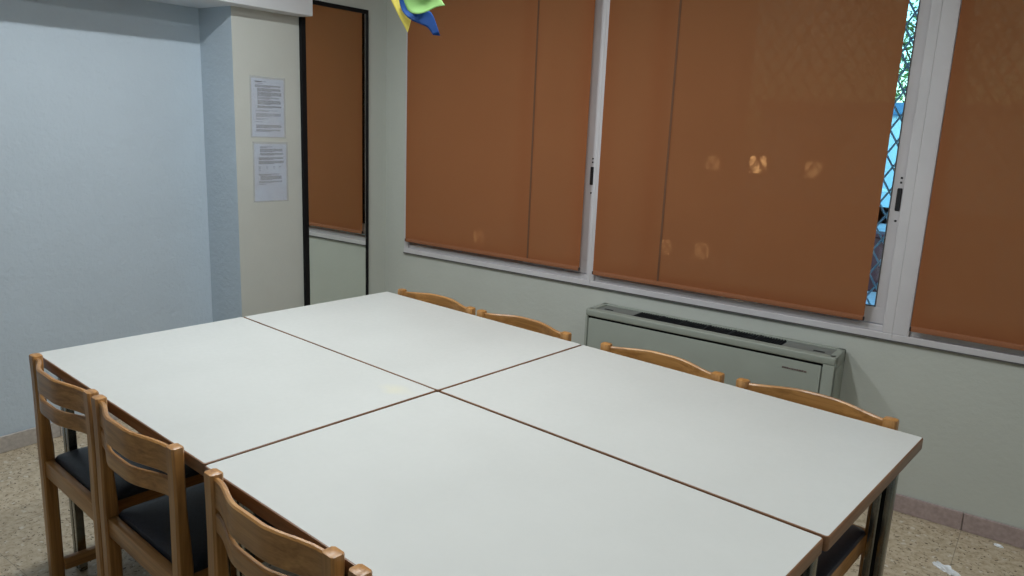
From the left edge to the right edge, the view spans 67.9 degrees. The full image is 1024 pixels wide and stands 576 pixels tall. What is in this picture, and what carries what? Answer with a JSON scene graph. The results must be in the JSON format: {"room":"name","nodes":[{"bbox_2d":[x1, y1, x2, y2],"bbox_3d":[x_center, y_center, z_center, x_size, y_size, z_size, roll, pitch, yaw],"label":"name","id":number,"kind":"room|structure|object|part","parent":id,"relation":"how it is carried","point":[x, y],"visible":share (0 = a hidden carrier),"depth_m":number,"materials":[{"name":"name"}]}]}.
{"room":"meeting room","nodes":[
{"label":"meeting room","id":0,"kind":"room"},
{"bbox_2d":[0,0,212,435],"bbox_3d":[-2.890,-0.355,2.333,0.200,2.500,4.165,11,15,35],"label":"wall","id":1,"kind":"structure","parent":0,"point":[104,232],"depth_m":3.49,"materials":[{"name":"blue paint"}]},
{"bbox_2d":[0,412,118,453],"bbox_3d":[-2.857,0.845,2.528,0.012,0.075,4.151,11,15,35],"label":"baseboard","id":2,"kind":"structure","parent":1,"relation":"attached to","point":[23,438],"depth_m":3.41,"materials":[{"name":"grey tile"}]},
{"bbox_2d":[147,0,312,16],"bbox_3d":[-2.501,-1.318,2.123,0.363,0.500,4.578,11,15,35],"label":"beam","id":3,"kind":"structure","parent":0,"point":[299,8],"depth_m":3.68,"materials":[{"name":"white paint"}]},
{"bbox_2d":[198,6,302,321],"bbox_3d":[-1.442,-0.677,4.066,0.467,2.500,0.389,11,15,35],"label":"wall column","id":4,"kind":"structure","parent":0,"point":[255,247],"depth_m":3.90,"materials":[{"name":"beige paint"}]},
{"bbox_2d":[251,77,283,136],"bbox_3d":[-1.241,-0.918,3.872,0.002,0.303,0.214,11,14,35],"label":"notice","id":5,"kind":"object","parent":4,"relation":"attached to","point":[267,94],"visible":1,"depth_m":3.87,"materials":[{"name":"paper"}]},
{"bbox_2d":[254,144,286,200],"bbox_3d":[-1.250,-0.602,3.946,0.002,0.307,0.216,11,14,35],"label":"notice","id":6,"kind":"object","parent":4,"relation":"attached to","point":[270,159],"visible":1,"depth_m":3.94,"materials":[{"name":"paper"}]},
{"bbox_2d":[297,0,386,305],"bbox_3d":[-1.080,-0.770,4.558,0.463,2.500,0.846,11,15,35],"label":"wall","id":7,"kind":"structure","parent":0,"point":[377,9],"depth_m":4.50,"materials":[{"name":"beige paint"}]},
{"bbox_2d":[299,0,368,305],"bbox_3d":[-0.993,-0.566,4.312,0.020,1.975,0.474,11,15,35],"label":"mirror","id":8,"kind":"object","parent":7,"relation":"attached to","point":[333,41],"visible":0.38,"depth_m":4.26,"materials":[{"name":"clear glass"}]},
{"bbox_2d":[0,419,1023,575],"bbox_3d":[-0.534,1.257,1.544,5.413,0.120,5.600,11,15,35],"label":"floor","id":9,"kind":"structure","parent":0,"point":[914,543],"depth_m":2.84,"materials":[{"name":"stone"}]},
{"bbox_2d":[29,353,235,575],"bbox_3d":[-1.184,0.589,2.386,0.464,0.772,0.448,13,16,40],"label":"wooden chair","id":10,"kind":"object","parent":9,"relation":"on","point":[81,486],"visible":0.57,"depth_m":2.26,"materials":[{"name":"brown wood"}]},
{"bbox_3d":[-1.461,0.577,2.393,0.037,0.770,0.041,13,16,40],"label":"post","id":11,"kind":"part","parent":10,"relation":"part of","materials":[{"name":"brown wood"}]},
{"bbox_3d":[-1.302,0.278,2.165,0.396,0.080,0.051,13,16,40],"label":"rail","id":12,"kind":"part","parent":10,"relation":"part of","materials":[{"name":"brown wood"}]},
{"bbox_3d":[-1.305,0.348,2.181,0.396,0.048,0.051,13,16,40],"label":"rail","id":13,"kind":"part","parent":10,"relation":"part of","materials":[{"name":"brown wood"}]},
{"bbox_3d":[-1.299,0.598,2.255,0.406,0.055,0.024,13,16,40],"label":"seat rail","id":14,"kind":"part","parent":10,"relation":"part of","materials":[{"name":"brown wood"}]},
{"bbox_3d":[-1.142,0.650,2.119,0.037,0.770,0.041,13,16,40],"label":"post","id":15,"kind":"part","parent":10,"relation":"part of","materials":[{"name":"brown wood"}]},
{"bbox_3d":[-1.029,0.606,2.271,0.022,0.053,0.348,13,16,40],"label":"seat rail","id":16,"kind":"part","parent":10,"relation":"part of","materials":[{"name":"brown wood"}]},
{"bbox_2d":[91,394,278,575],"bbox_3d":[-0.823,0.672,2.075,0.464,0.772,0.448,13,16,40],"label":"wooden chair","id":17,"kind":"object","parent":9,"relation":"on","point":[173,523],"visible":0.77,"depth_m":1.91,"materials":[{"name":"brown wood"}]},
{"bbox_3d":[-1.100,0.660,2.082,0.037,0.770,0.041,13,16,40],"label":"post","id":18,"kind":"part","parent":17,"relation":"part of","materials":[{"name":"brown wood"}]},
{"bbox_3d":[-0.941,0.361,1.854,0.396,0.080,0.051,13,16,40],"label":"rail","id":19,"kind":"part","parent":17,"relation":"part of","materials":[{"name":"brown wood"}]},
{"bbox_3d":[-0.943,0.431,1.870,0.396,0.048,0.051,13,16,40],"label":"rail","id":20,"kind":"part","parent":17,"relation":"part of","materials":[{"name":"brown wood"}]},
{"bbox_3d":[-0.937,0.681,1.944,0.406,0.055,0.024,13,16,40],"label":"seat rail","id":21,"kind":"part","parent":17,"relation":"part of","materials":[{"name":"brown wood"}]},
{"bbox_3d":[-0.780,0.733,1.809,0.037,0.770,0.041,13,16,40],"label":"post","id":22,"kind":"part","parent":17,"relation":"part of","materials":[{"name":"brown wood"}]},
{"bbox_3d":[-0.668,0.689,1.962,0.022,0.053,0.348,13,16,40],"label":"seat rail","id":23,"kind":"part","parent":17,"relation":"part of","materials":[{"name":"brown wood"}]},
{"bbox_2d":[39,317,435,575],"bbox_3d":[-0.870,0.616,2.373,1.086,0.750,0.702,13,16,40],"label":"table","id":24,"kind":"object","parent":9,"relation":"on","point":[224,389],"visible":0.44,"depth_m":2.20,"materials":[{"name":"white laminate"}]},
{"bbox_3d":[-1.428,0.602,2.475,0.048,0.688,0.026,13,16,40],"label":"leg","id":25,"kind":"part","parent":24,"relation":"part of","materials":[{"name":"metal"}]},
{"bbox_3d":[-0.705,0.769,1.853,0.048,0.688,0.026,13,16,40],"label":"leg","id":26,"kind":"part","parent":24,"relation":"part of","materials":[{"name":"metal"}]},
{"bbox_2d":[204,468,345,575],"bbox_3d":[-0.370,0.776,1.686,0.464,0.772,0.448,13,16,40],"label":"wooden chair","id":27,"kind":"object","parent":9,"relation":"on","point":[227,522],"visible":0.88,"depth_m":1.45,"materials":[{"name":"brown wood"}]},
{"bbox_3d":[-0.647,0.764,1.694,0.037,0.770,0.041,13,16,40],"label":"post","id":28,"kind":"part","parent":27,"relation":"part of","materials":[{"name":"brown wood"}]},
{"bbox_3d":[-0.492,0.535,1.481,0.396,0.048,0.051,13,16,40],"label":"rail","id":29,"kind":"part","parent":27,"relation":"part of","materials":[{"name":"brown wood"}]},
{"bbox_3d":[-0.329,0.837,1.419,0.037,0.770,0.041,13,16,40],"label":"post","id":30,"kind":"part","parent":27,"relation":"part of","materials":[{"name":"brown wood"}]},
{"bbox_2d":[348,564,371,575],"bbox_3d":[0.005,0.862,1.363,0.464,0.772,0.448,13,16,40],"label":"wooden chair","id":31,"kind":"object","parent":9,"relation":"on","point":[359,569],"visible":1,"depth_m":1.28,"materials":[{"name":"brown wood"}]},
{"bbox_2d":[244,292,580,391],"bbox_3d":[-0.402,0.521,2.890,1.086,0.750,0.702,13,16,40],"label":"table","id":32,"kind":"object","parent":9,"relation":"on","point":[438,348],"visible":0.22,"depth_m":2.73,"materials":[{"name":"white laminate"}]},
{"bbox_2d":[398,288,475,314],"bbox_3d":[-0.462,0.440,3.197,0.464,0.772,0.448,13,16,40],"label":"wooden chair","id":33,"kind":"object","parent":9,"relation":"on","point":[439,300],"visible":0.12,"depth_m":3.28,"materials":[{"name":"brown wood"}]},
{"bbox_3d":[-0.504,0.381,3.464,0.037,0.770,0.041,13,16,40],"label":"post","id":34,"kind":"part","parent":33,"relation":"part of","materials":[{"name":"brown wood"}]},
{"bbox_3d":[-0.316,0.076,3.269,0.396,0.080,0.051,13,16,40],"label":"rail","id":35,"kind":"part","parent":33,"relation":"part of","materials":[{"name":"brown wood"}]},
{"bbox_3d":[-0.185,0.454,3.190,0.037,0.770,0.041,13,16,40],"label":"post","id":36,"kind":"part","parent":33,"relation":"part of","materials":[{"name":"brown wood"}]},
{"bbox_2d":[205,392,822,575],"bbox_3d":[-0.050,0.805,1.663,1.106,0.750,0.702,13,16,40],"label":"table","id":37,"kind":"object","parent":9,"relation":"on","point":[437,483],"visible":0.96,"depth_m":1.56,"materials":[{"name":"white laminate"}]},
{"bbox_3d":[-0.615,0.790,1.771,0.048,0.688,0.026,13,16,40],"label":"leg","id":38,"kind":"part","parent":37,"relation":"part of","materials":[{"name":"metal"}]},
{"bbox_2d":[477,309,571,340],"bbox_3d":[-0.094,0.525,2.881,0.464,0.772,0.448,13,16,40],"label":"wooden chair","id":39,"kind":"object","parent":9,"relation":"on","point":[517,321],"visible":0.14,"depth_m":2.96,"materials":[{"name":"brown wood"}]},
{"bbox_3d":[-0.138,0.465,3.148,0.037,0.770,0.041,13,16,40],"label":"post","id":40,"kind":"part","parent":39,"relation":"part of","materials":[{"name":"brown wood"}]},
{"bbox_3d":[0.051,0.160,2.954,0.396,0.080,0.051,13,16,40],"label":"rail","id":41,"kind":"part","parent":39,"relation":"part of","materials":[{"name":"brown wood"}]},
{"bbox_3d":[0.182,0.538,2.875,0.037,0.770,0.041,13,16,40],"label":"post","id":42,"kind":"part","parent":39,"relation":"part of","materials":[{"name":"brown wood"}]},
{"bbox_2d":[600,342,724,382],"bbox_3d":[0.358,0.629,2.492,0.464,0.772,0.448,13,16,40],"label":"wooden chair","id":43,"kind":"object","parent":9,"relation":"on","point":[653,357],"visible":0.2,"depth_m":2.57,"materials":[{"name":"brown wood"}]},
{"bbox_3d":[0.317,0.569,2.759,0.037,0.770,0.041,13,16,40],"label":"post","id":44,"kind":"part","parent":43,"relation":"part of","materials":[{"name":"brown wood"}]},
{"bbox_3d":[0.504,0.265,2.564,0.396,0.080,0.051,13,16,40],"label":"rail","id":45,"kind":"part","parent":43,"relation":"part of","materials":[{"name":"brown wood"}]},
{"bbox_3d":[0.634,0.643,2.484,0.037,0.770,0.041,13,16,40],"label":"post","id":46,"kind":"part","parent":43,"relation":"part of","materials":[{"name":"brown wood"}]},
{"bbox_2d":[440,345,922,575],"bbox_3d":[0.422,0.711,2.182,1.112,0.750,0.702,13,16,40],"label":"table","id":47,"kind":"object","parent":9,"relation":"on","point":[812,470],"visible":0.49,"depth_m":1.99,"materials":[{"name":"white laminate"}]},
{"bbox_3d":[0.597,0.866,1.653,0.048,0.688,0.026,13,16,40],"label":"leg","id":48,"kind":"part","parent":47,"relation":"part of","materials":[{"name":"metal"}]},
{"bbox_3d":[0.986,0.787,2.085,0.048,0.688,0.026,13,16,40],"label":"leg","id":49,"kind":"part","parent":47,"relation":"part of","materials":[{"name":"metal"}]},
{"bbox_2d":[584,303,845,398],"bbox_3d":[0.865,0.492,3.504,1.155,0.645,0.181,11,15,35],"label":"heater","id":50,"kind":"object","parent":9,"relation":"on","point":[759,358],"visible":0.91,"depth_m":3.33,"materials":[{"name":"grey metal"}]},
{"bbox_2d":[633,312,785,344],"bbox_3d":[0.878,0.183,3.450,0.687,0.012,0.112,11,15,35],"label":"grille","id":51,"kind":"object","parent":50,"relation":"attached to","point":[689,323],"depth_m":3.44,"materials":[{"name":"black metal"}]},
{"bbox_2d":[736,378,898,575],"bbox_3d":[0.741,0.717,2.163,0.464,0.772,0.448,13,16,40],"label":"wooden chair","id":52,"kind":"object","parent":9,"relation":"on","point":[846,550],"visible":0.3,"depth_m":2.13,"materials":[{"name":"brown wood"}]},
{"bbox_3d":[0.698,0.658,2.429,0.037,0.770,0.041,13,16,40],"label":"post","id":53,"kind":"part","parent":52,"relation":"part of","materials":[{"name":"brown wood"}]},
{"bbox_3d":[0.887,0.353,2.235,0.396,0.080,0.051,13,16,40],"label":"rail","id":54,"kind":"part","parent":52,"relation":"part of","materials":[{"name":"brown wood"}]},
{"bbox_3d":[0.875,0.739,2.025,0.022,0.053,0.348,13,16,40],"label":"seat rail","id":55,"kind":"part","parent":52,"relation":"part of","materials":[{"name":"brown wood"}]},
{"bbox_3d":[1.018,0.731,2.156,0.037,0.770,0.041,13,16,40],"label":"post","id":56,"kind":"part","parent":52,"relation":"part of","materials":[{"name":"brown wood"}]},
{"bbox_2d":[932,561,960,575],"bbox_3d":[1.564,1.008,2.738,0.029,0.023,0.108,-4,14,-28],"label":"plastic wrapper","id":57,"kind":"object","parent":9,"relation":"on","point":[945,568],"visible":1,"depth_m":2.73,"materials":[{"name":"white plastic"}]},
{"bbox_2d":[385,0,1023,528],"bbox_3d":[1.194,-0.410,3.347,4.800,2.500,0.200,11,15,35],"label":"wall","id":58,"kind":"structure","parent":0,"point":[967,412],"depth_m":3.12,"materials":[{"name":"beige paint"}]},
{"bbox_2d":[405,0,594,270],"bbox_3d":[-0.113,-0.937,4.062,1.227,1.543,0.064,11,15,35],"label":"roller blind","id":59,"kind":"object","parent":58,"relation":"attached to","point":[498,101],"visible":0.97,"depth_m":4.03,"materials":[{"name":"orange fabric"}]},
{"bbox_2d":[403,0,607,286],"bbox_3d":[-0.069,-0.884,4.121,1.301,1.569,0.114,11,15,35],"label":"window","id":60,"kind":"structure","parent":58,"relation":"attached to","point":[582,277],"depth_m":3.88,"materials":[{"name":"white metal"}]},
{"bbox_3d":[0.268,-0.818,3.872,0.415,1.460,0.026,11,15,35],"label":"sash","id":61,"kind":"part","parent":60,"relation":"part of","materials":[{"name":"white metal"}]},
{"bbox_2d":[592,0,908,320],"bbox_3d":[0.956,-0.724,3.310,1.286,1.550,0.064,11,15,35],"label":"roller blind","id":62,"kind":"object","parent":58,"relation":"attached to","point":[743,153],"visible":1,"depth_m":3.28,"materials":[{"name":"orange fabric"}]},
{"bbox_2d":[589,0,942,341],"bbox_3d":[1.026,-0.669,3.350,1.410,1.569,0.114,11,15,35],"label":"window","id":63,"kind":"structure","parent":58,"relation":"attached to","point":[878,323],"depth_m":3.05,"materials":[{"name":"white metal"}]},
{"bbox_3d":[1.126,-0.649,3.268,1.070,1.460,0.026,11,15,35],"label":"sash","id":64,"kind":"part","parent":63,"relation":"part of","materials":[{"name":"white metal"}]},
{"bbox_2d":[866,0,917,304],"bbox_3d":[1.089,-0.687,3.435,1.388,1.549,0.016,11,15,35],"label":"security grille","id":65,"kind":"object","parent":58,"relation":"attached to","point":[910,3],"visible":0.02,"depth_m":3.11,"materials":[{"name":"metal"}]},
{"bbox_2d":[891,0,1023,365],"bbox_3d":[2.173,-0.445,2.543,1.431,1.569,0.114,11,15,35],"label":"window","id":66,"kind":"structure","parent":58,"relation":"attached to","point":[950,14],"depth_m":2.91,"materials":[{"name":"white metal"}]},
{"bbox_2d":[893,493,1023,548],"bbox_3d":[1.108,0.794,3.505,4.738,0.075,0.012,11,15,35],"label":"baseboard","id":67,"kind":"structure","parent":58,"relation":"attached to","point":[993,530],"depth_m":3.02,"materials":[{"name":"tile"}]},
{"bbox_2d":[909,0,1023,350],"bbox_3d":[2.127,-0.490,2.486,1.292,1.560,0.064,11,15,35],"label":"roller blind","id":68,"kind":"object","parent":58,"relation":"attached to","point":[970,285],"visible":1,"depth_m":2.80,"materials":[{"name":"orange fabric"}]},
{"bbox_3d":[-0.423,-1.291,0.992,5.413,0.100,5.620,11,15,35],"label":"ceiling","id":69,"kind":"structure","parent":0,"visible":0},
{"bbox_2d":[391,0,444,35],"bbox_3d":[-0.217,-1.036,1.897,0.223,0.770,0.061,3,12,2],"label":"pinwheel","id":70,"kind":"object","parent":69,"relation":"hanging from","point":[418,11],"visible":1,"depth_m":1.98},
{"label":"outside","id":71,"kind":"structure","parent":0,"visible":0},
{"bbox_2d":[866,223,885,304],"bbox_3d":[11.011,-2.372,20.880,60.000,0.300,39.800,11,15,35],"label":"ground","id":72,"kind":"structure","parent":71,"point":[882,227],"depth_m":7.71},
{"bbox_2d":[868,231,884,291],"bbox_3d":[3.631,-0.303,7.982,2.440,0.600,0.280,11,15,35],"label":"wall","id":73,"kind":"structure","parent":72,"relation":"on","point":[878,250],"depth_m":7.78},
{"bbox_2d":[877,102,903,223],"bbox_3d":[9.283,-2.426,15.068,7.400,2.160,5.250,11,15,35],"label":"building","id":74,"kind":"structure","parent":72,"relation":"on","point":[892,154],"depth_m":13.76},
{"bbox_2d":[895,0,917,102],"bbox_3d":[11.882,-6.031,21.639,6.322,6.593,4.819,-3,14,-24],"label":"tree","id":75,"kind":"object","parent":72,"relation":"on","point":[911,29],"visible":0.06,"depth_m":20.72,"materials":[{"name":"green plant"}]}
]}

